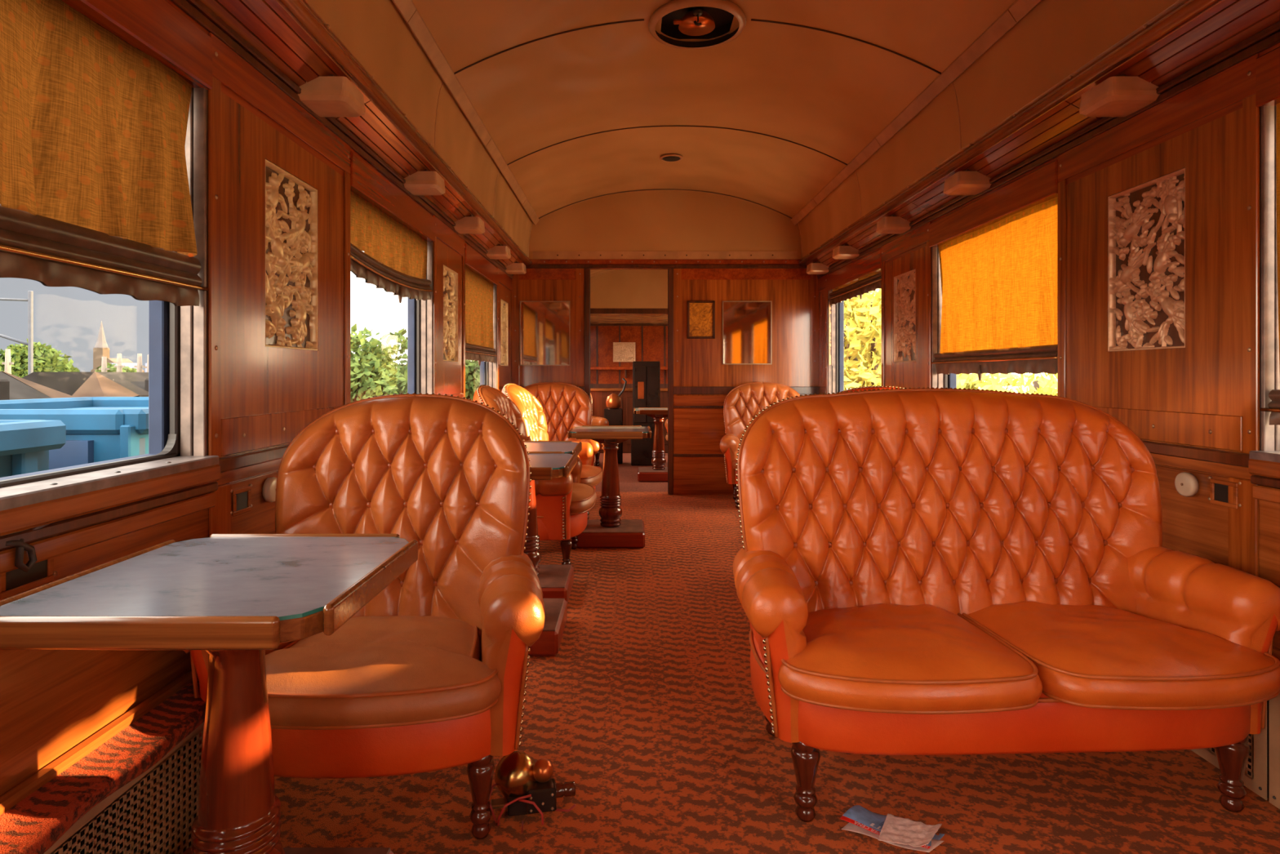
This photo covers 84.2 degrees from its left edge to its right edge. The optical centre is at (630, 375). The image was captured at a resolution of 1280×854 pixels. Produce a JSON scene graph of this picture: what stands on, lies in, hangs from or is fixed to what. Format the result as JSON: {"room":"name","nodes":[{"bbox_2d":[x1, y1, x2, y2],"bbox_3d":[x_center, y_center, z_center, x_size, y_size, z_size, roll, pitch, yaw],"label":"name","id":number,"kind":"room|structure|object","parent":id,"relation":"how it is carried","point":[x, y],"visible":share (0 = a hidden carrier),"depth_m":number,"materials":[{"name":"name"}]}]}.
{"room":"vehicle interior","nodes":[
{"label":"vehicle interior","id":0,"kind":"room"},
{"bbox_2d":[0,0,512,796],"bbox_3d":[-1.104,-0.090,4.300,0.152,2.320,17.800,0,0,0],"label":"wall","id":1,"kind":"structure","parent":0,"point":[260,397],"depth_m":1.91,"materials":[{"name":"brown wood"}]},
{"bbox_2d":[3,523,50,572],"bbox_3d":[-1.032,0.277,1.424,0.036,0.110,0.532,0,0,0],"label":"handle","id":2,"kind":"object","parent":1,"relation":"attached to","point":[20,546],"visible":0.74,"depth_m":1.19,"materials":[{"name":"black metal"}]},
{"bbox_2d":[0,557,57,599],"bbox_3d":[-1.041,0.328,1.220,0.011,0.085,0.132,0,0,0],"label":"ashtray","id":3,"kind":"object","parent":1,"relation":"attached to","point":[16,581],"visible":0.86,"depth_m":1.22,"materials":[{"name":"brown wood"}]},
{"bbox_2d":[0,0,220,573],"bbox_3d":[-1.095,-0.258,1.155,0.160,1.165,1.210,0,0,0],"label":"window","id":4,"kind":"structure","parent":1,"relation":"in","point":[84,505],"depth_m":1.59,"materials":[{"name":"wood"}]},
{"bbox_2d":[0,0,208,306],"bbox_3d":[-1.082,-0.448,1.155,0.123,0.565,1.220,0,0,1],"label":"window blind","id":5,"kind":"object","parent":4,"relation":"attached to","point":[95,194],"visible":1,"depth_m":1.40,"materials":[{"name":"yellow fabric"}]},
{"bbox_2d":[231,484,252,516],"bbox_3d":[-1.041,0.333,1.895,0.011,0.073,0.106,0,0,0],"label":"ashtray","id":6,"kind":"object","parent":1,"relation":"attached to","point":[242,497],"visible":1,"depth_m":1.89,"materials":[{"name":"brown wood"}]},
{"bbox_2d":[262,476,276,502],"bbox_3d":[-1.029,0.328,2.040,0.027,0.072,0.072,0,0,0],"label":"disc","id":7,"kind":"object","parent":1,"relation":"attached to","point":[268,491],"visible":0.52,"depth_m":2.02,"materials":[{"name":"metal"}]},
{"bbox_2d":[265,159,317,350],"bbox_3d":[-1.064,-0.355,2.210,0.035,0.540,0.345,0,0,0],"label":"carved panel","id":8,"kind":"object","parent":1,"relation":"attached to","point":[291,202],"visible":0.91,"depth_m":2.23,"materials":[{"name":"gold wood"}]},
{"bbox_2d":[297,74,365,116],"bbox_3d":[-0.977,-0.911,2.300,0.180,0.092,0.168,0,0,0],"label":"wall lamp","id":9,"kind":"object","parent":1,"relation":"attached to","point":[330,95],"visible":0.82,"depth_m":2.23,"materials":[{"name":"plastic"}]},
{"bbox_2d":[186,0,531,275],"bbox_3d":[-0.959,-0.957,0.830,0.182,0.150,10.860,0,0,0],"label":"trim","id":10,"kind":"structure","parent":1,"relation":"attached to","point":[288,37],"depth_m":2.28,"materials":[{"name":"brown wood"}]},
{"bbox_2d":[350,151,435,394],"bbox_3d":[-1.095,-0.258,3.205,0.160,1.165,1.130,0,0,0],"label":"window","id":11,"kind":"structure","parent":1,"relation":"in","point":[366,182],"depth_m":3.69,"materials":[{"name":"wood"}]},
{"bbox_2d":[350,191,433,302],"bbox_3d":[-1.071,-0.533,3.205,0.049,0.395,1.121,0,0,0],"label":"window blind","id":12,"kind":"object","parent":11,"relation":"attached to","point":[393,259],"visible":0.92,"depth_m":3.11,"materials":[{"name":"yellow fabric"}]},
{"bbox_2d":[403,168,445,195],"bbox_3d":[-0.977,-0.911,3.330,0.180,0.092,0.168,0,0,0],"label":"wall lamp","id":13,"kind":"object","parent":1,"relation":"attached to","point":[424,182],"visible":0.81,"depth_m":3.25,"materials":[{"name":"brown glass"}]},
{"bbox_2d":[443,264,457,361],"bbox_3d":[-1.064,-0.355,4.150,0.036,0.540,0.345,0,0,0],"label":"carved panel","id":14,"kind":"object","parent":1,"relation":"attached to","point":[450,277],"visible":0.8,"depth_m":4.20,"materials":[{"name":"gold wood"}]},
{"bbox_2d":[453,214,484,234],"bbox_3d":[-0.977,-0.911,4.260,0.180,0.092,0.168,0,0,0],"label":"wall lamp","id":15,"kind":"object","parent":1,"relation":"attached to","point":[470,224],"visible":0.75,"depth_m":4.18,"materials":[{"name":"brown glass"}]},
{"bbox_2d":[465,243,498,388],"bbox_3d":[-1.095,-0.258,5.022,0.160,1.165,1.095,0,0,0],"label":"window","id":16,"kind":"structure","parent":1,"relation":"in","point":[475,262],"depth_m":5.43,"materials":[{"name":"wood"}]},
{"bbox_2d":[465,266,497,365],"bbox_3d":[-1.069,-0.400,5.023,0.052,0.660,1.085,0,0,0],"label":"window blind","id":17,"kind":"object","parent":16,"relation":"attached to","point":[479,333],"visible":0.95,"depth_m":5.00,"materials":[{"name":"yellow fabric"}]},
{"bbox_2d":[486,244,511,259],"bbox_3d":[-0.977,-0.911,5.200,0.180,0.092,0.168,0,0,0],"label":"wall lamp","id":18,"kind":"object","parent":1,"relation":"attached to","point":[496,252],"visible":0.79,"depth_m":5.12,"materials":[{"name":"brown glass"}]},
{"bbox_2d":[500,298,507,365],"bbox_3d":[-1.064,-0.355,5.920,0.036,0.540,0.345,0,0,0],"label":"carved panel","id":19,"kind":"object","parent":1,"relation":"attached to","point":[504,305],"visible":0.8,"depth_m":5.97,"materials":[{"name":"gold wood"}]},
{"bbox_2d":[505,261,526,274],"bbox_3d":[-0.977,-0.911,5.980,0.180,0.092,0.168,0,0,0],"label":"wall lamp","id":20,"kind":"object","parent":1,"relation":"attached to","point":[516,268],"visible":0.71,"depth_m":5.90,"materials":[{"name":"brown glass"}]},
{"bbox_2d":[590,323,667,387],"bbox_3d":[0.308,-0.100,13.205,2.717,2.300,0.090,0,0,0],"label":"wall","id":21,"kind":"structure","parent":0,"point":[651,340],"depth_m":13.20,"materials":[{"name":"red wood"}]},
{"bbox_2d":[613,342,635,361],"bbox_3d":[-0.110,-0.440,13.170,0.414,0.367,0.025,0,0,0],"label":"carved panel","id":22,"kind":"object","parent":21,"relation":"attached to","point":[622,351],"visible":0.98,"depth_m":13.18,"materials":[{"name":"beige wood"}]},
{"bbox_2d":[590,366,667,377],"bbox_3d":[0.300,-0.065,13.025,2.600,0.210,0.320,0,0,0],"label":"wall shelf","id":23,"kind":"object","parent":21,"relation":"attached to","point":[624,368],"visible":0.21,"depth_m":12.86,"materials":[{"name":"red wood"}]},
{"bbox_2d":[511,259,818,494],"bbox_3d":[0.308,0.010,6.285,2.717,2.080,0.090,0,0,0],"label":"wall","id":24,"kind":"structure","parent":0,"point":[699,383],"depth_m":6.25,"materials":[{"name":"brown wood"}]},
{"bbox_2d":[520,301,569,365],"bbox_3d":[-0.752,-0.375,6.250,0.445,0.570,0.008,0,0,0],"label":"wall mirror","id":25,"kind":"object","parent":24,"relation":"attached to","point":[544,326],"visible":1,"depth_m":6.25,"materials":[{"name":"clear mirror"}]},
{"bbox_2d":[590,308,667,313],"bbox_3d":[0.308,-0.980,10.730,2.717,0.080,0.060,0,0,0],"label":"trim","id":26,"kind":"structure","parent":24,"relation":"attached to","point":[592,310],"depth_m":10.70,"materials":[{"name":"brown wood"}]},
{"bbox_2d":[687,300,715,338],"bbox_3d":[0.625,-0.495,6.246,0.244,0.336,0.016,0,0,0],"label":"framed picture","id":27,"kind":"object","parent":24,"relation":"attached to","point":[700,313],"visible":1,"depth_m":6.25,"materials":[{"name":"brown wood"}]},
{"bbox_2d":[722,301,772,364],"bbox_3d":[1.032,-0.380,6.250,0.435,0.560,0.008,0,0,0],"label":"wall mirror","id":28,"kind":"object","parent":24,"relation":"attached to","point":[747,326],"visible":1,"depth_m":6.25,"materials":[{"name":"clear mirror"}]},
{"bbox_2d":[306,0,1178,323],"bbox_3d":[0.308,-1.360,4.300,2.977,0.780,17.800,0,0,0],"label":"ceiling","id":29,"kind":"structure","parent":0,"point":[832,95],"depth_m":3.77,"materials":[{"name":"beige paint"}]},
{"bbox_2d":[660,154,682,161],"bbox_3d":[0.308,-1.627,5.300,0.170,0.013,0.170,0,0,0],"label":"ceiling vent","id":30,"kind":"object","parent":29,"relation":"in","point":[667,157],"visible":1,"depth_m":5.27,"materials":[{"name":"brown metal"}]},
{"bbox_2d":[648,0,746,48],"bbox_3d":[0.308,-1.616,3.270,0.450,0.148,0.450,0,0,0],"label":"ceiling lamp recess","id":31,"kind":"object","parent":29,"relation":"attached to","point":[713,20],"visible":0.98,"depth_m":3.30,"materials":[{"name":"orange metal"}]},
{"bbox_2d":[391,0,1041,259],"bbox_3d":[0.308,-1.331,0.831,2.415,0.622,10.863,0,0,0],"label":"trim","id":32,"kind":"structure","parent":29,"relation":"attached to","point":[1019,9],"depth_m":3.65,"materials":[{"name":"brown wood"}]},
{"bbox_2d":[274,453,1279,853],"bbox_3d":[0.308,1.070,4.300,2.917,0.040,17.800,0,0,0],"label":"floor","id":33,"kind":"structure","parent":0,"point":[646,702],"depth_m":1.84,"materials":[{"name":"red carpet"}]},
{"bbox_2d":[0,669,205,853],"bbox_3d":[-0.985,0.874,3.325,0.130,0.352,5.750,0,0,0],"label":"radiator cover","id":34,"kind":"object","parent":33,"relation":"on","point":[131,786],"visible":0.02,"depth_m":1.34,"materials":[{"name":"carpet"}]},
{"bbox_2d":[0,533,417,853],"bbox_3d":[-0.688,0.692,1.240,0.510,0.716,0.530,0,0,0],"label":"pedestal table","id":35,"kind":"object","parent":33,"relation":"on","point":[234,598],"visible":1,"depth_m":1.19,"materials":[{"name":"brown wood"}]},
{"bbox_2d":[182,392,544,839],"bbox_3d":[-0.615,0.550,1.789,0.820,1.000,0.675,0,0,-3],"label":"armchair","id":36,"kind":"object","parent":33,"relation":"on","point":[429,674],"visible":0.84,"depth_m":1.79,"materials":[{"name":"leather"}]},
{"bbox_2d":[265,615,501,726],"bbox_3d":[-0.611,0.679,1.710,0.630,0.113,0.517,0,0,-3],"label":"seat cushion","id":37,"kind":"object","parent":36,"relation":"on","point":[373,670],"depth_m":1.54,"materials":[{"name":"leather"}]},
{"bbox_2d":[488,750,575,833],"bbox_3d":[-0.239,0.986,1.697,0.201,0.125,0.148,0,0,22],"label":"robot","id":38,"kind":"object","parent":33,"relation":"on","point":[526,785],"visible":0.99,"depth_m":1.69,"materials":[{"name":"gold metal"}]},
{"bbox_2d":[472,384,596,564],"bbox_3d":[-0.529,0.550,4.030,0.675,1.000,0.820,0,0,0],"label":"armchair","id":39,"kind":"object","parent":33,"relation":"on","point":[563,504],"visible":0.34,"depth_m":3.74,"materials":[{"name":"leather"}]},
{"bbox_2d":[569,482,596,513],"bbox_3d":[-0.450,0.679,4.030,0.517,0.113,0.630,0,0,0],"label":"seat cushion","id":40,"kind":"object","parent":39,"relation":"on","point":[584,496],"depth_m":3.83,"materials":[{"name":"leather"}]},
{"bbox_2d":[523,452,576,656],"bbox_3d":[-0.485,0.692,2.840,0.510,0.716,0.530,0,0,0],"label":"pedestal table","id":41,"kind":"object","parent":33,"relation":"on","point":[544,465],"visible":0.22,"depth_m":2.70,"materials":[{"name":"brown wood"}]},
{"bbox_2d":[501,382,602,519],"bbox_3d":[-0.528,0.550,4.893,0.675,1.000,0.820,0,0,4],"label":"armchair","id":42,"kind":"object","parent":33,"relation":"on","point":[533,416],"visible":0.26,"depth_m":4.91,"materials":[{"name":"leather"}]},
{"bbox_2d":[579,464,602,485],"bbox_3d":[-0.450,0.679,4.888,0.517,0.113,0.630,0,0,4],"label":"seat cushion","id":43,"kind":"object","parent":42,"relation":"on","point":[592,475],"depth_m":4.72,"materials":[{"name":"leather"}]},
{"bbox_2d":[523,440,582,603],"bbox_3d":[-0.500,0.692,3.380,0.510,0.716,0.530,0,0,0],"label":"pedestal table","id":44,"kind":"object","parent":33,"relation":"on","point":[556,581],"visible":0.3,"depth_m":3.34,"materials":[{"name":"brown wood"}]},
{"bbox_2d":[524,382,599,466],"bbox_3d":[-0.656,0.550,5.719,0.820,1.000,0.675,0,0,-2],"label":"armchair","id":45,"kind":"object","parent":33,"relation":"on","point":[565,406],"visible":0.37,"depth_m":5.89,"materials":[{"name":"leather"}]},
{"bbox_2d":[590,393,608,466],"bbox_3d":[-0.700,0.550,8.271,0.820,1.000,0.675,0,0,-25],"label":"armchair","id":46,"kind":"object","parent":33,"relation":"on","point":[596,420],"visible":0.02,"depth_m":8.21,"materials":[{"name":"leather"}]},
{"bbox_2d":[567,425,651,547],"bbox_3d":[-0.125,0.692,4.500,0.510,0.716,0.530,0,0,0],"label":"pedestal table","id":47,"kind":"object","parent":33,"relation":"on","point":[610,531],"visible":1,"depth_m":4.43,"materials":[{"name":"brown wood"}]},
{"bbox_2d":[604,377,626,463],"bbox_3d":[-0.174,0.536,8.500,0.272,1.028,0.180,0,0,0],"label":"copper kettle","id":48,"kind":"object","parent":33,"relation":"on","point":[614,415],"visible":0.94,"depth_m":8.44,"materials":[{"name":"metal"}]},
{"bbox_2d":[590,387,667,453],"bbox_3d":[0.300,0.613,9.850,2.500,0.875,0.580,0,0,0],"label":"bar counter","id":49,"kind":"object","parent":33,"relation":"on","point":[599,395],"depth_m":9.59,"materials":[{"name":"brown wood"}]},
{"bbox_2d":[590,387,667,391],"bbox_3d":[0.300,0.193,9.850,2.500,0.035,0.580,0,0,0],"label":"countertop","id":50,"kind":"structure","parent":49,"relation":"on","point":[591,388],"depth_m":9.56,"materials":[{"name":"brown wood"}]},
{"bbox_2d":[631,360,660,466],"bbox_3d":[0.190,0.440,8.435,0.360,1.220,0.370,0,0,0],"label":"stove","id":51,"kind":"object","parent":33,"relation":"on","point":[646,374],"visible":0.77,"depth_m":8.27,"materials":[{"name":"metal"}]},
{"bbox_2d":[633,407,667,481],"bbox_3d":[0.290,0.692,7.200,0.510,0.716,0.530,0,0,0],"label":"pedestal table","id":52,"kind":"object","parent":33,"relation":"on","point":[658,472],"visible":0.79,"depth_m":7.14,"materials":[{"name":"brown wood"}]},
{"bbox_2d":[664,418,667,440],"bbox_3d":[0.784,0.550,7.944,0.675,1.000,0.820,0,0,-30],"label":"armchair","id":53,"kind":"object","parent":33,"relation":"on","point":[666,420],"visible":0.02,"depth_m":8.12,"materials":[{"name":"leather"}]},
{"bbox_2d":[720,381,799,508],"bbox_3d":[1.127,0.550,5.789,0.820,1.000,0.675,0,0,2],"label":"armchair","id":54,"kind":"object","parent":33,"relation":"on","point":[745,401],"visible":0.33,"depth_m":5.96,"materials":[{"name":"leather"}]},
{"bbox_2d":[732,458,737,468],"bbox_3d":[1.124,0.679,5.710,0.630,0.113,0.517,0,0,2],"label":"seat cushion","id":55,"kind":"object","parent":54,"relation":"on","point":[734,460],"depth_m":5.56,"materials":[{"name":"leather"}]},
{"bbox_2d":[838,385,907,393],"bbox_3d":[1.300,0.550,3.991,0.820,1.000,0.675,0,0,0],"label":"armchair","id":56,"kind":"object","parent":33,"relation":"on","point":[871,387],"visible":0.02,"depth_m":3.68,"materials":[{"name":"leather"}]},
{"bbox_2d":[840,804,944,852],"bbox_3d":[0.603,1.037,1.628,0.216,0.029,0.102,0,0,29],"label":"leaflet","id":57,"kind":"object","parent":33,"relation":"on","point":[862,820],"visible":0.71,"depth_m":1.63,"materials":[{"name":"blue paper"}]},
{"bbox_2d":[877,813,942,846],"bbox_3d":[0.630,1.028,1.593,0.136,0.011,0.107,0,0,21],"label":"receipt","id":58,"kind":"object","parent":57,"relation":"on","point":[900,830],"visible":1,"depth_m":1.60,"materials":[{"name":"paper"}]},
{"bbox_2d":[732,386,1279,822],"bbox_3d":[0.929,0.543,1.875,1.308,1.015,0.699,0,0,-2],"label":"sofa","id":59,"kind":"object","parent":33,"relation":"on","point":[917,571],"visible":1,"depth_m":1.94,"materials":[{"name":"leather"}]},
{"bbox_2d":[777,603,1042,711],"bbox_3d":[0.639,0.680,1.787,0.600,0.112,0.543,0,0,-2],"label":"seat cushion","id":60,"kind":"object","parent":59,"relation":"on","point":[850,656],"depth_m":1.60,"materials":[{"name":"leather"}]},
{"bbox_2d":[968,600,1279,706],"bbox_3d":[1.224,0.679,1.808,0.600,0.114,0.543,0,0,-2],"label":"seat cushion","id":61,"kind":"object","parent":59,"relation":"on","point":[1083,653],"depth_m":1.64,"materials":[{"name":"leather"}]},
{"bbox_2d":[1190,645,1279,808],"bbox_3d":[1.602,0.874,3.325,0.130,0.352,5.750,0,0,0],"label":"radiator cover","id":62,"kind":"object","parent":33,"relation":"on","point":[1261,775],"visible":0.02,"depth_m":1.74,"materials":[{"name":"wood"}]},
{"bbox_2d":[817,31,1279,648],"bbox_3d":[1.721,-0.090,4.300,0.152,2.320,17.800,0,0,0],"label":"wall","id":63,"kind":"structure","parent":0,"point":[1195,407],"depth_m":2.12,"materials":[{"name":"brown wood"}]},
{"bbox_2d":[806,261,828,274],"bbox_3d":[1.593,-0.911,5.980,0.180,0.092,0.168,0,0,0],"label":"wall lamp","id":64,"kind":"object","parent":63,"relation":"attached to","point":[816,268],"visible":0.79,"depth_m":5.90,"materials":[{"name":"brown glass"}]},
{"bbox_2d":[828,302,832,365],"bbox_3d":[1.681,-0.355,6.120,0.036,0.540,0.345,0,0,0],"label":"carved panel","id":65,"kind":"object","parent":63,"relation":"attached to","point":[830,323],"visible":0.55,"depth_m":5.95,"materials":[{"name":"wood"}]},
{"bbox_2d":[831,244,859,259],"bbox_3d":[1.593,-0.911,5.200,0.180,0.092,0.168,0,0,0],"label":"wall lamp","id":66,"kind":"object","parent":63,"relation":"attached to","point":[845,251],"visible":0.83,"depth_m":5.12,"materials":[{"name":"brown glass"}]},
{"bbox_2d":[826,248,881,394],"bbox_3d":[1.712,-0.258,5.325,0.160,1.165,1.290,0,0,0],"label":"window","id":67,"kind":"structure","parent":63,"relation":"in","point":[871,264],"depth_m":5.94,"materials":[{"name":"wood"}]},
{"bbox_2d":[827,270,881,305],"bbox_3d":[1.688,-0.642,5.325,0.053,0.175,1.280,0,0,0],"label":"window blind","id":68,"kind":"object","parent":67,"relation":"attached to","point":[868,283],"visible":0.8,"depth_m":5.21,"materials":[{"name":"brown fabric"}]},
{"bbox_2d":[875,214,911,234],"bbox_3d":[1.593,-0.911,4.260,0.180,0.092,0.168,0,0,0],"label":"wall lamp","id":69,"kind":"object","parent":63,"relation":"attached to","point":[893,224],"visible":0.84,"depth_m":4.18,"materials":[{"name":"brown glass"}]},
{"bbox_2d":[893,268,915,362],"bbox_3d":[1.681,-0.355,4.310,0.036,0.540,0.345,0,0,0],"label":"carved panel","id":70,"kind":"object","parent":63,"relation":"attached to","point":[904,284],"visible":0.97,"depth_m":4.34,"materials":[{"name":"brown wood"}]},
{"bbox_2d":[942,168,991,195],"bbox_3d":[1.593,-0.911,3.330,0.180,0.092,0.168,0,0,0],"label":"wall lamp","id":71,"kind":"object","parent":63,"relation":"attached to","point":[967,182],"visible":0.84,"depth_m":3.26,"materials":[{"name":"brown glass"}]},
{"bbox_2d":[928,160,1057,388],"bbox_3d":[1.712,-0.258,3.335,0.160,1.165,1.170,0,0,0],"label":"window","id":72,"kind":"structure","parent":63,"relation":"in","point":[1039,186],"depth_m":3.38,"materials":[{"name":"wood"}]},
{"bbox_2d":[931,196,1057,380],"bbox_3d":[1.688,-0.353,3.335,0.098,0.753,1.161,0,0,0],"label":"window blind","id":73,"kind":"object","parent":72,"relation":"attached to","point":[999,279],"visible":0.94,"depth_m":3.18,"materials":[{"name":"fabric"}]},
{"bbox_2d":[798,0,1279,275],"bbox_3d":[1.576,-0.957,0.830,0.182,0.150,10.860,0,0,0],"label":"trim","id":74,"kind":"structure","parent":63,"relation":"attached to","point":[1188,38],"depth_m":2.45,"materials":[{"name":"brown wood"}]},
{"bbox_2d":[1079,74,1160,116],"bbox_3d":[1.593,-0.911,2.300,0.180,0.092,0.168,0,0,0],"label":"wall lamp","id":75,"kind":"object","parent":63,"relation":"attached to","point":[1123,95],"visible":0.81,"depth_m":2.24,"materials":[{"name":"brown glass"}]},
{"bbox_2d":[1107,168,1185,351],"bbox_3d":[1.681,-0.355,2.300,0.036,0.540,0.345,0,0,0],"label":"carved panel","id":76,"kind":"object","parent":63,"relation":"attached to","point":[1146,221],"visible":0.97,"depth_m":2.31,"materials":[{"name":"brown wood"}]},
{"bbox_2d":[1174,471,1199,496],"bbox_3d":[1.646,0.322,2.100,0.027,0.072,0.072,0,0,0],"label":"disc","id":77,"kind":"object","parent":63,"relation":"attached to","point":[1186,484],"visible":1,"depth_m":2.09,"materials":[{"name":"metal"}]},
{"bbox_2d":[1208,475,1241,509],"bbox_3d":[1.658,0.326,1.975,0.011,0.077,0.112,0,0,0],"label":"ashtray","id":78,"kind":"object","parent":63,"relation":"attached to","point":[1219,488],"visible":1,"depth_m":1.98,"materials":[{"name":"brown wood"}]},
{"bbox_2d":[1248,46,1279,503],"bbox_3d":[1.712,-0.258,1.288,0.160,1.165,1.175,0,0,0],"label":"window","id":79,"kind":"structure","parent":63,"relation":"in","point":[1264,464],"depth_m":1.86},
{"bbox_2d":[1260,102,1279,425],"bbox_3d":[1.689,-0.298,1.288,0.051,0.863,1.165,0,0,0],"label":"window blind","id":80,"kind":"object","parent":79,"relation":"attached to","point":[1273,406],"visible":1,"depth_m":1.84,"materials":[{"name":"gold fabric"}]},
{"label":"outside","id":81,"kind":"structure","parent":0,"visible":0},
{"bbox_2d":[846,379,1057,392],"bbox_3d":[149.300,2.350,170.000,301.400,0.100,460.000,0,0,0],"label":"ground","id":82,"kind":"structure","parent":81,"point":[1010,387],"depth_m":140.30,"materials":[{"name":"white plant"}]},
{"bbox_2d":[844,288,881,390],"bbox_3d":[5.227,-0.115,15.221,4.892,4.851,3.143,0,0,-36],"label":"tree","id":83,"kind":"object","parent":82,"relation":"on","point":[858,329],"visible":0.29,"depth_m":14.19,"materials":[{"name":"green plant"}]},
{"bbox_2d":[844,288,959,388],"bbox_3d":[6.691,-0.677,19.077,4.489,5.975,4.796,0,0,0],"label":"tree","id":84,"kind":"object","parent":82,"relation":"on","point":[875,291],"visible":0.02,"depth_m":18.50,"materials":[{"name":"green plant"}]},
{"bbox_2d":[956,372,1057,395],"bbox_3d":[7.334,0.661,13.113,4.309,3.308,3.589,0,0,16],"label":"tree","id":85,"kind":"object","parent":82,"relation":"on","point":[966,381],"visible":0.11,"depth_m":13.15,"materials":[{"name":"green plant"}]},
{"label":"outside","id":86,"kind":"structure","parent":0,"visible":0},
{"bbox_3d":[-150.700,2.350,170.000,298.600,0.100,460.000,0,0,0],"label":"ground","id":87,"kind":"structure","parent":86,"visible":0},
{"bbox_2d":[1,348,13,373],"bbox_3d":[-58.000,-0.100,66.000,1.000,4.800,0.533,0,0,0],"label":"concrete post","id":88,"kind":"object","parent":87,"relation":"on","point":[7,362],"visible":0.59,"depth_m":65.86,"materials":[{"name":"white concrete"}]},
{"bbox_2d":[0,290,33,374],"bbox_3d":[-28.375,-0.650,30.000,6.089,5.900,0.140,0,0,0],"label":"catenary mast","id":89,"kind":"object","parent":87,"relation":"on","point":[30,293],"visible":0.72,"depth_m":29.95,"materials":[{"name":"metal"}]},
{"bbox_2d":[0,419,66,477],"bbox_3d":[-4.440,1.275,0.505,2.520,2.050,7.110,0,0,0],"label":"wagon","id":90,"kind":"object","parent":87,"relation":"on","point":[25,445],"visible":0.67,"depth_m":3.78,"materials":[{"name":"blue paint"}]},
{"bbox_2d":[0,370,75,399],"bbox_3d":[-10.120,1.110,8.800,2.760,2.380,5.600,0,0,0],"label":"roof","id":91,"kind":"object","parent":87,"relation":"on","point":[12,387],"visible":0.13,"depth_m":10.67,"materials":[{"name":"tile"}]},
{"bbox_2d":[0,338,79,377],"bbox_3d":[-66.531,-0.947,79.670,6.093,6.527,8.139,0,0,0],"label":"tree","id":92,"kind":"object","parent":87,"relation":"on","point":[46,358],"visible":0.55,"depth_m":78.61,"materials":[{"name":"green plant"}]},
{"bbox_2d":[0,396,148,469],"bbox_3d":[-4.440,1.260,6.005,2.520,2.080,2.870,0,0,0],"label":"wagon","id":93,"kind":"object","parent":87,"relation":"on","point":[99,428],"visible":0.11,"depth_m":4.61,"materials":[{"name":"blue paint"}]},
{"bbox_2d":[22,371,148,397],"bbox_3d":[-10.120,1.110,14.450,2.760,2.380,5.100,0,0,0],"label":"roof","id":94,"kind":"object","parent":87,"relation":"on","point":[75,384],"visible":0.06,"depth_m":12.70,"materials":[{"name":"tile"}]},
{"bbox_2d":[98,356,109,372],"bbox_3d":[-52.000,0.200,70.000,1.000,4.200,0.533,0,0,0],"label":"concrete post","id":95,"kind":"object","parent":87,"relation":"on","point":[104,368],"visible":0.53,"depth_m":69.86,"materials":[{"name":"white concrete"}]},
{"bbox_2d":[95,362,137,372],"bbox_3d":[-66.336,0.294,91.784,5.214,4.044,5.811,0,0,0],"label":"tree","id":96,"kind":"object","parent":87,"relation":"on","point":[112,369],"visible":0.15,"depth_m":90.59,"materials":[{"name":"green plant"}]},
{"bbox_2d":[90,320,144,372],"bbox_3d":[-109.125,-4.700,150.000,8.250,14.000,6.000,0,0,0],"label":"church","id":97,"kind":"structure","parent":87,"relation":"on","point":[101,349],"depth_m":149.12,"materials":[{"name":"brown stone"}]},
{"bbox_2d":[113,353,124,372],"bbox_3d":[-50.500,0.050,70.000,1.000,4.500,0.533,0,0,0],"label":"concrete post","id":98,"kind":"object","parent":87,"relation":"on","point":[119,366],"visible":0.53,"depth_m":69.86,"materials":[{"name":"white concrete"}]},
{"bbox_2d":[111,363,137,368],"bbox_3d":[-100.000,-0.100,140.000,4.400,4.800,2.000,0,0,0],"label":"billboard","id":99,"kind":"object","parent":87,"relation":"on","point":[130,365],"visible":0.11,"depth_m":139.01},
{"bbox_2d":[133,353,145,372],"bbox_3d":[-48.500,0.050,70.000,1.000,4.500,0.533,0,0,0],"label":"concrete post","id":100,"kind":"object","parent":87,"relation":"on","point":[139,366],"visible":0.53,"depth_m":69.85,"materials":[{"name":"white concrete"}]},
{"bbox_2d":[144,354,148,372],"bbox_3d":[-47.500,0.100,70.000,1.000,4.400,0.533,0,0,0],"label":"concrete post","id":101,"kind":"object","parent":87,"relation":"on","point":[147,366],"visible":0.18,"depth_m":69.81,"materials":[{"name":"white concrete"}]},
{"bbox_2d":[350,323,407,402],"bbox_3d":[-6.956,0.424,19.180,3.194,3.774,3.713,0,0,0],"label":"tree","id":102,"kind":"object","parent":87,"relation":"on","point":[368,364],"visible":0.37,"depth_m":18.73,"materials":[{"name":"green plant"}]},
{"bbox_2d":[361,365,407,399],"bbox_3d":[-5.145,1.028,17.384,2.447,2.571,2.823,0,0,0],"label":"tree","id":103,"kind":"object","parent":87,"relation":"on","point":[386,386],"visible":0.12,"depth_m":16.65,"materials":[{"name":"green plant"}]},
{"bbox_2d":[465,359,479,400],"bbox_3d":[-5.146,0.659,21.415,2.461,3.301,3.267,0,0,21],"label":"tree","id":104,"kind":"object","parent":87,"relation":"on","point":[472,368],"visible":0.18,"depth_m":21.15,"materials":[{"name":"green plant"}]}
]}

